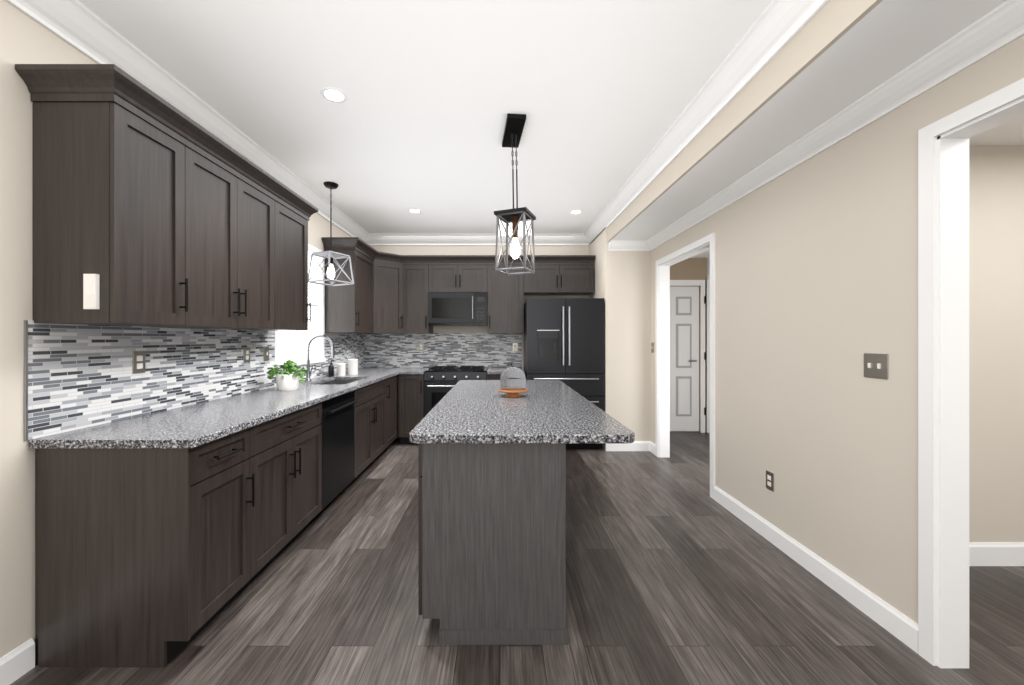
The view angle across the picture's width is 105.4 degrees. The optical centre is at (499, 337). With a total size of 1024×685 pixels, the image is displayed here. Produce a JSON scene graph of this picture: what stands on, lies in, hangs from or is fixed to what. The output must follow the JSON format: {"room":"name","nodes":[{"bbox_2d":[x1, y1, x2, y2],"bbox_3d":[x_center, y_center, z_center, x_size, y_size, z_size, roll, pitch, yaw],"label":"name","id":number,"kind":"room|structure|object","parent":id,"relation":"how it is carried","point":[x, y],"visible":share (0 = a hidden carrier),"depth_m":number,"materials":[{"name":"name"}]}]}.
{"room":"kitchen","nodes":[
{"label":"kitchen","id":0,"kind":"room"},
{"bbox_2d":[0,0,588,657],"bbox_3d":[1.210,-0.050,1.600,6.380,2.740,7.800,0,0,0],"label":"wall","id":1,"kind":"structure","parent":0,"point":[23,40],"depth_m":1.52,"materials":[{"name":"paint"}]},
{"bbox_2d":[24,320,27,440],"bbox_3d":[-1.875,0.168,1.542,0.010,0.475,0.006,0,0,0],"label":"wall backsplash edge","id":2,"kind":"object","parent":1,"relation":"attached to","point":[25,321],"visible":1,"depth_m":1.54,"materials":[{"name":"silver metal"}]},
{"bbox_2d":[15,64,317,330],"bbox_3d":[-1.685,-0.560,2.358,0.384,1.000,1.698,0,0,0],"label":"upper cabinet","id":3,"kind":"object","parent":1,"relation":"attached to","point":[179,228],"visible":1,"depth_m":1.73,"materials":[{"name":"brown wood"}]},
{"bbox_2d":[83,274,99,308],"bbox_3d":[-1.631,-0.185,1.556,0.048,0.140,0.018,0,0,0],"label":"switch","id":4,"kind":"object","parent":3,"relation":"attached to","point":[91,282],"visible":1,"depth_m":1.55,"materials":[{"name":"white plastic"}]},
{"bbox_2d":[28,320,364,439],"bbox_3d":[-1.876,0.168,3.473,0.008,0.475,3.855,0,0,0],"label":"backsplash","id":5,"kind":"structure","parent":1,"relation":"attached to","point":[80,376],"depth_m":2.01,"materials":[{"name":"tile"}]},
{"bbox_2d":[132,351,145,373],"bbox_3d":[-1.868,0.125,2.020,0.008,0.115,0.070,0,0,0],"label":"outlet","id":6,"kind":"object","parent":5,"relation":"attached to","point":[138,357],"visible":1,"depth_m":2.01,"materials":[{"name":"silver metal"}]},
{"bbox_2d":[243,347,249,362],"bbox_3d":[-1.868,0.125,2.880,0.008,0.115,0.070,0,0,0],"label":"outlet","id":7,"kind":"object","parent":5,"relation":"attached to","point":[246,350],"visible":1,"depth_m":2.87,"materials":[{"name":"silver metal"}]},
{"bbox_2d":[263,346,268,360],"bbox_3d":[-1.865,0.125,3.120,0.013,0.115,0.070,0,0,0],"label":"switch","id":8,"kind":"object","parent":5,"relation":"attached to","point":[265,348],"visible":1,"depth_m":3.11,"materials":[{"name":"silver metal"}]},
{"bbox_2d":[275,244,325,367],"bbox_3d":[-1.920,-0.335,3.695,0.140,1.170,0.910,0,0,0],"label":"kitchen window","id":9,"kind":"structure","parent":1,"relation":"in","point":[289,345],"depth_m":3.99,"materials":[{"name":"glass"}]},
{"bbox_2d":[365,333,521,366],"bbox_3d":[-0.786,0.175,5.396,2.172,0.490,0.008,0,0,0],"label":"backsplash","id":10,"kind":"structure","parent":1,"relation":"attached to","point":[440,349],"depth_m":5.39,"materials":[{"name":"tile"}]},
{"bbox_2d":[419,343,423,350],"bbox_3d":[-1.090,0.125,5.388,0.070,0.115,0.008,0,0,0],"label":"outlet","id":11,"kind":"object","parent":10,"relation":"attached to","point":[421,345],"visible":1,"depth_m":5.39,"materials":[{"name":"beige plastic"}]},
{"bbox_2d":[513,343,517,350],"bbox_3d":[0.210,0.125,5.388,0.070,0.115,0.008,0,0,0],"label":"outlet","id":12,"kind":"object","parent":10,"relation":"attached to","point":[515,345],"visible":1,"depth_m":5.39,"materials":[{"name":"beige plastic"}]},
{"bbox_2d":[428,292,486,325],"bbox_3d":[-0.544,-0.375,5.175,0.756,0.420,0.445,0,0,0],"label":"microwave","id":13,"kind":"object","parent":1,"relation":"attached to","point":[444,308],"visible":0.99,"depth_m":4.99,"materials":[{"name":"black metal"}]},
{"bbox_2d":[322,237,594,333],"bbox_3d":[-0.328,-0.560,4.750,3.098,1.000,1.294,0,0,0],"label":"upper cabinet","id":14,"kind":"object","parent":1,"relation":"attached to","point":[388,294],"visible":0.94,"depth_m":5.04,"materials":[{"name":"brown wood"}]},
{"bbox_2d":[0,441,1023,684],"bbox_3d":[0.039,1.255,1.655,7.627,0.130,4.018,0,0,-36],"label":"baseboard","id":15,"kind":"structure","parent":1,"relation":"attached to","point":[20,660],"depth_m":2.14,"materials":[{"name":"paint"}]},
{"bbox_2d":[5,0,1023,250],"bbox_3d":[-0.060,-1.219,1.600,3.640,0.402,7.600,0,0,0],"label":"crown molding","id":16,"kind":"structure","parent":1,"relation":"attached to","point":[71,21],"depth_m":2.02,"materials":[{"name":"paint"}]},
{"bbox_2d":[78,0,771,232],"bbox_3d":[-0.365,-1.470,1.600,3.230,0.100,7.800,0,0,0],"label":"ceiling","id":17,"kind":"structure","parent":0,"point":[430,87],"depth_m":2.19,"materials":[{"name":"paint"}]},
{"bbox_2d":[308,181,353,285],"bbox_3d":[-1.560,-0.961,3.600,0.291,0.918,0.291,0,0,26],"label":"light","id":18,"kind":"object","parent":17,"relation":"hanging from","point":[330,255],"visible":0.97,"depth_m":3.58,"materials":[{"name":"black metal"}]},
{"bbox_2d":[320,87,347,102],"bbox_3d":[-0.970,-1.418,2.280,0.150,0.004,0.150,0,0,0],"label":"recessed light","id":19,"kind":"object","parent":17,"relation":"in","point":[335,94],"visible":1,"depth_m":2.27,"materials":[{"name":"paint"}]},
{"bbox_2d":[408,208,421,212],"bbox_3d":[-0.950,-1.418,4.350,0.150,0.004,0.150,0,0,0],"label":"recessed light","id":20,"kind":"object","parent":17,"relation":"in","point":[412,210],"visible":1,"depth_m":4.33,"materials":[{"name":"paint"}]},
{"bbox_2d":[494,113,535,274],"bbox_3d":[0.104,-0.933,2.657,0.259,0.973,0.398,0,0,13],"label":"pendant light","id":21,"kind":"object","parent":17,"relation":"hanging from","point":[514,238],"visible":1,"depth_m":2.58,"materials":[{"name":"black metal"}]},
{"bbox_2d":[569,210,582,213],"bbox_3d":[0.855,-1.418,4.390,0.150,0.004,0.150,0,0,0],"label":"recessed light","id":22,"kind":"object","parent":17,"relation":"in","point":[572,211],"visible":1,"depth_m":4.37,"materials":[{"name":"paint"}]},
{"bbox_2d":[10,431,1023,684],"bbox_3d":[0.700,1.350,2.300,7.800,0.060,9.400,0,0,0],"label":"floor","id":23,"kind":"structure","parent":0,"point":[665,585],"depth_m":1.84,"materials":[{"name":"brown wood"}]},
{"bbox_2d":[35,375,398,666],"bbox_3d":[-1.545,0.880,3.480,0.664,0.880,3.834,0,0,0],"label":"base cabinet","id":24,"kind":"object","parent":23,"relation":"on","point":[138,550],"visible":0.93,"depth_m":1.56,"materials":[{"name":"brown wood"}]},
{"bbox_2d":[28,367,430,447],"bbox_3d":[-1.403,0.422,3.474,0.949,0.035,3.847,0,0,0],"label":"countertop","id":25,"kind":"structure","parent":24,"relation":"on","point":[190,426],"depth_m":1.98,"materials":[{"name":"stone"}]},
{"bbox_2d":[267,360,308,390],"bbox_3d":[-1.663,0.287,3.058,0.299,0.236,0.275,0,0,-22],"label":"potted plant","id":26,"kind":"object","parent":25,"relation":"on","point":[286,380],"visible":1,"depth_m":3.00,"materials":[{"name":"green plant"}]},
{"bbox_2d":[305,335,334,380],"bbox_3d":[-1.691,0.186,3.674,0.274,0.437,0.084,0,0,0],"label":"faucet","id":27,"kind":"object","parent":25,"relation":"on","point":[308,374],"visible":0.93,"depth_m":3.65,"materials":[{"name":"silver metal"}]},
{"bbox_2d":[328,360,334,376],"bbox_3d":[-1.775,0.318,4.100,0.056,0.175,0.056,0,0,-44],"label":"soap bottle","id":28,"kind":"object","parent":25,"relation":"on","point":[331,367],"visible":1,"depth_m":4.08,"materials":[{"name":"black plastic"}]},
{"bbox_2d":[317,380,357,384],"bbox_3d":[-1.545,0.540,3.740,0.378,0.200,0.688,0,0,0],"label":"sink basin","id":29,"kind":"object","parent":25,"relation":"in","point":[334,382],"visible":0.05,"depth_m":4.08,"materials":[{"name":"silver metal"}]},
{"bbox_2d":[337,363,345,375],"bbox_3d":[-1.715,0.338,4.210,0.089,0.134,0.089,0,0,0],"label":"canister","id":30,"kind":"object","parent":25,"relation":"on","point":[340,366],"visible":1,"depth_m":4.17,"materials":[{"name":"white ceramic"}]},
{"bbox_2d":[348,359,357,374],"bbox_3d":[-1.630,0.318,4.320,0.107,0.174,0.107,0,0,0],"label":"canister","id":31,"kind":"object","parent":25,"relation":"on","point":[352,363],"visible":1,"depth_m":4.28,"materials":[{"name":"white ceramic"}]},
{"bbox_2d":[309,390,356,523],"bbox_3d":[-1.517,0.882,3.045,0.626,0.875,0.602,0,0,0],"label":"dishwasher","id":32,"kind":"object","parent":23,"relation":"on","point":[337,423],"visible":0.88,"depth_m":3.00,"materials":[{"name":"black metal"}]},
{"bbox_2d":[398,374,424,443],"bbox_3d":[-1.089,0.880,5.055,0.319,0.880,0.684,0,0,0],"label":"base cabinet","id":33,"kind":"object","parent":23,"relation":"on","point":[410,386],"visible":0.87,"depth_m":4.76,"materials":[{"name":"brown wood"}]},
{"bbox_2d":[424,366,487,416],"bbox_3d":[-0.544,0.848,5.035,0.754,0.944,0.710,0,0,0],"label":"stove","id":34,"kind":"object","parent":23,"relation":"on","point":[439,380],"visible":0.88,"depth_m":4.74,"materials":[{"name":"black metal"}]},
{"bbox_2d":[418,444,567,644],"bbox_3d":[-0.050,0.881,2.715,0.688,0.877,2.074,0,0,0],"label":"base cabinet","id":35,"kind":"object","parent":23,"relation":"on","point":[492,517],"visible":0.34,"depth_m":1.69,"materials":[{"name":"brown wood"}]},
{"bbox_2d":[409,380,634,443],"bbox_3d":[0.094,0.424,2.699,0.968,0.038,2.133,0,0,0],"label":"countertop","id":36,"kind":"structure","parent":35,"relation":"on","point":[472,411],"depth_m":1.96,"materials":[{"name":"stone"}]},
{"bbox_2d":[499,388,526,396],"bbox_3d":[0.090,0.380,2.710,0.200,0.050,0.200,0,0,0],"label":"stand","id":37,"kind":"object","parent":36,"relation":"on","point":[509,393],"depth_m":2.66,"materials":[{"name":"brown wood"}]},
{"bbox_2d":[500,362,525,390],"bbox_3d":[0.090,0.261,2.710,0.176,0.187,0.176,0,0,0],"label":"cloche","id":38,"kind":"object","parent":37,"relation":"on","point":[512,378],"visible":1,"depth_m":2.64,"materials":[{"name":"clear glass"}]},
{"bbox_2d":[487,374,500,379],"bbox_3d":[0.072,0.880,5.055,0.463,0.880,0.684,0,0,0],"label":"base cabinet","id":39,"kind":"object","parent":23,"relation":"on","point":[489,376],"visible":0.02,"depth_m":4.75,"materials":[{"name":"brown wood"}]},
{"bbox_2d":[487,367,524,373],"bbox_3d":[0.071,0.422,5.061,0.462,0.035,0.672,0,0,0],"label":"countertop","id":40,"kind":"structure","parent":39,"relation":"on","point":[491,370],"depth_m":4.94,"materials":[{"name":"stone"}]},
{"bbox_2d":[524,298,603,447],"bbox_3d":[0.767,0.427,4.934,0.907,1.785,0.872,0,0,0],"label":"refrigerator","id":41,"kind":"object","parent":23,"relation":"on","point":[564,337],"visible":0.75,"depth_m":4.56,"materials":[{"name":"black metal"}]},
{"bbox_2d":[670,258,707,431],"bbox_3d":[2.640,0.100,4.410,1.560,2.440,4.080,0,0,0],"label":"wall","id":42,"kind":"structure","parent":0,"point":[690,268],"depth_m":5.45,"materials":[{"name":"paint"}]},
{"bbox_2d":[670,286,698,430],"bbox_3d":[2.415,0.292,5.468,0.760,2.035,0.094,0,0,0],"label":"hall door","id":43,"kind":"structure","parent":42,"relation":"in","point":[684,300],"depth_m":5.48,"materials":[{"name":"white paint"}]},
{"bbox_2d":[670,280,709,432],"bbox_3d":[2.435,0.255,5.441,0.970,2.130,0.018,0,0,0],"label":"door frame","id":44,"kind":"structure","parent":42,"relation":"attached to","point":[704,285],"depth_m":5.43,"materials":[{"name":"paint"}]},
{"bbox_2d":[704,296,705,414],"bbox_3d":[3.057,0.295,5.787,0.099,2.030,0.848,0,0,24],"label":"door hinges","id":45,"kind":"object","parent":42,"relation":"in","point":[704,296],"depth_m":5.42,"materials":[{"name":"white paint"}]},
{"bbox_2d":[589,35,1023,623],"bbox_3d":[1.548,-0.050,1.650,0.625,2.740,7.700,0,0,0],"label":"wall","id":46,"kind":"structure","parent":0,"point":[816,267],"depth_m":2.12,"materials":[{"name":"paint"}]},
{"bbox_2d":[766,470,773,491],"bbox_3d":[1.756,0.930,2.540,0.008,0.115,0.070,0,0,0],"label":"outlet","id":47,"kind":"object","parent":46,"relation":"attached to","point":[769,476],"visible":1,"depth_m":2.53,"materials":[{"name":"silver metal"}]},
{"bbox_2d":[655,78,1023,667],"bbox_3d":[1.810,0.227,1.089,0.130,2.187,6.577,0,0,0],"label":"door frame","id":48,"kind":"structure","parent":46,"relation":"attached to","point":[943,145],"depth_m":1.56,"materials":[{"name":"paint"}]},
{"bbox_2d":[864,353,887,378],"bbox_3d":[1.754,0.130,1.825,0.013,0.115,0.115,0,0,0],"label":"double switch","id":49,"kind":"object","parent":46,"relation":"attached to","point":[875,365],"visible":1,"depth_m":1.82,"materials":[{"name":"silver metal"}]},
{"bbox_2d":[607,0,1023,275],"bbox_3d":[2.825,-1.320,2.350,3.150,0.400,9.300,0,0,0],"label":"ceiling soffit","id":50,"kind":"structure","parent":0,"point":[848,49],"depth_m":1.81,"materials":[{"name":"paint"}]},
{"bbox_2d":[969,146,1023,541],"bbox_3d":[3.130,0.100,0.085,2.540,2.440,4.570,0,0,0],"label":"wall","id":51,"kind":"structure","parent":0,"point":[996,173],"depth_m":2.27,"materials":[{"name":"paint"}]}
]}

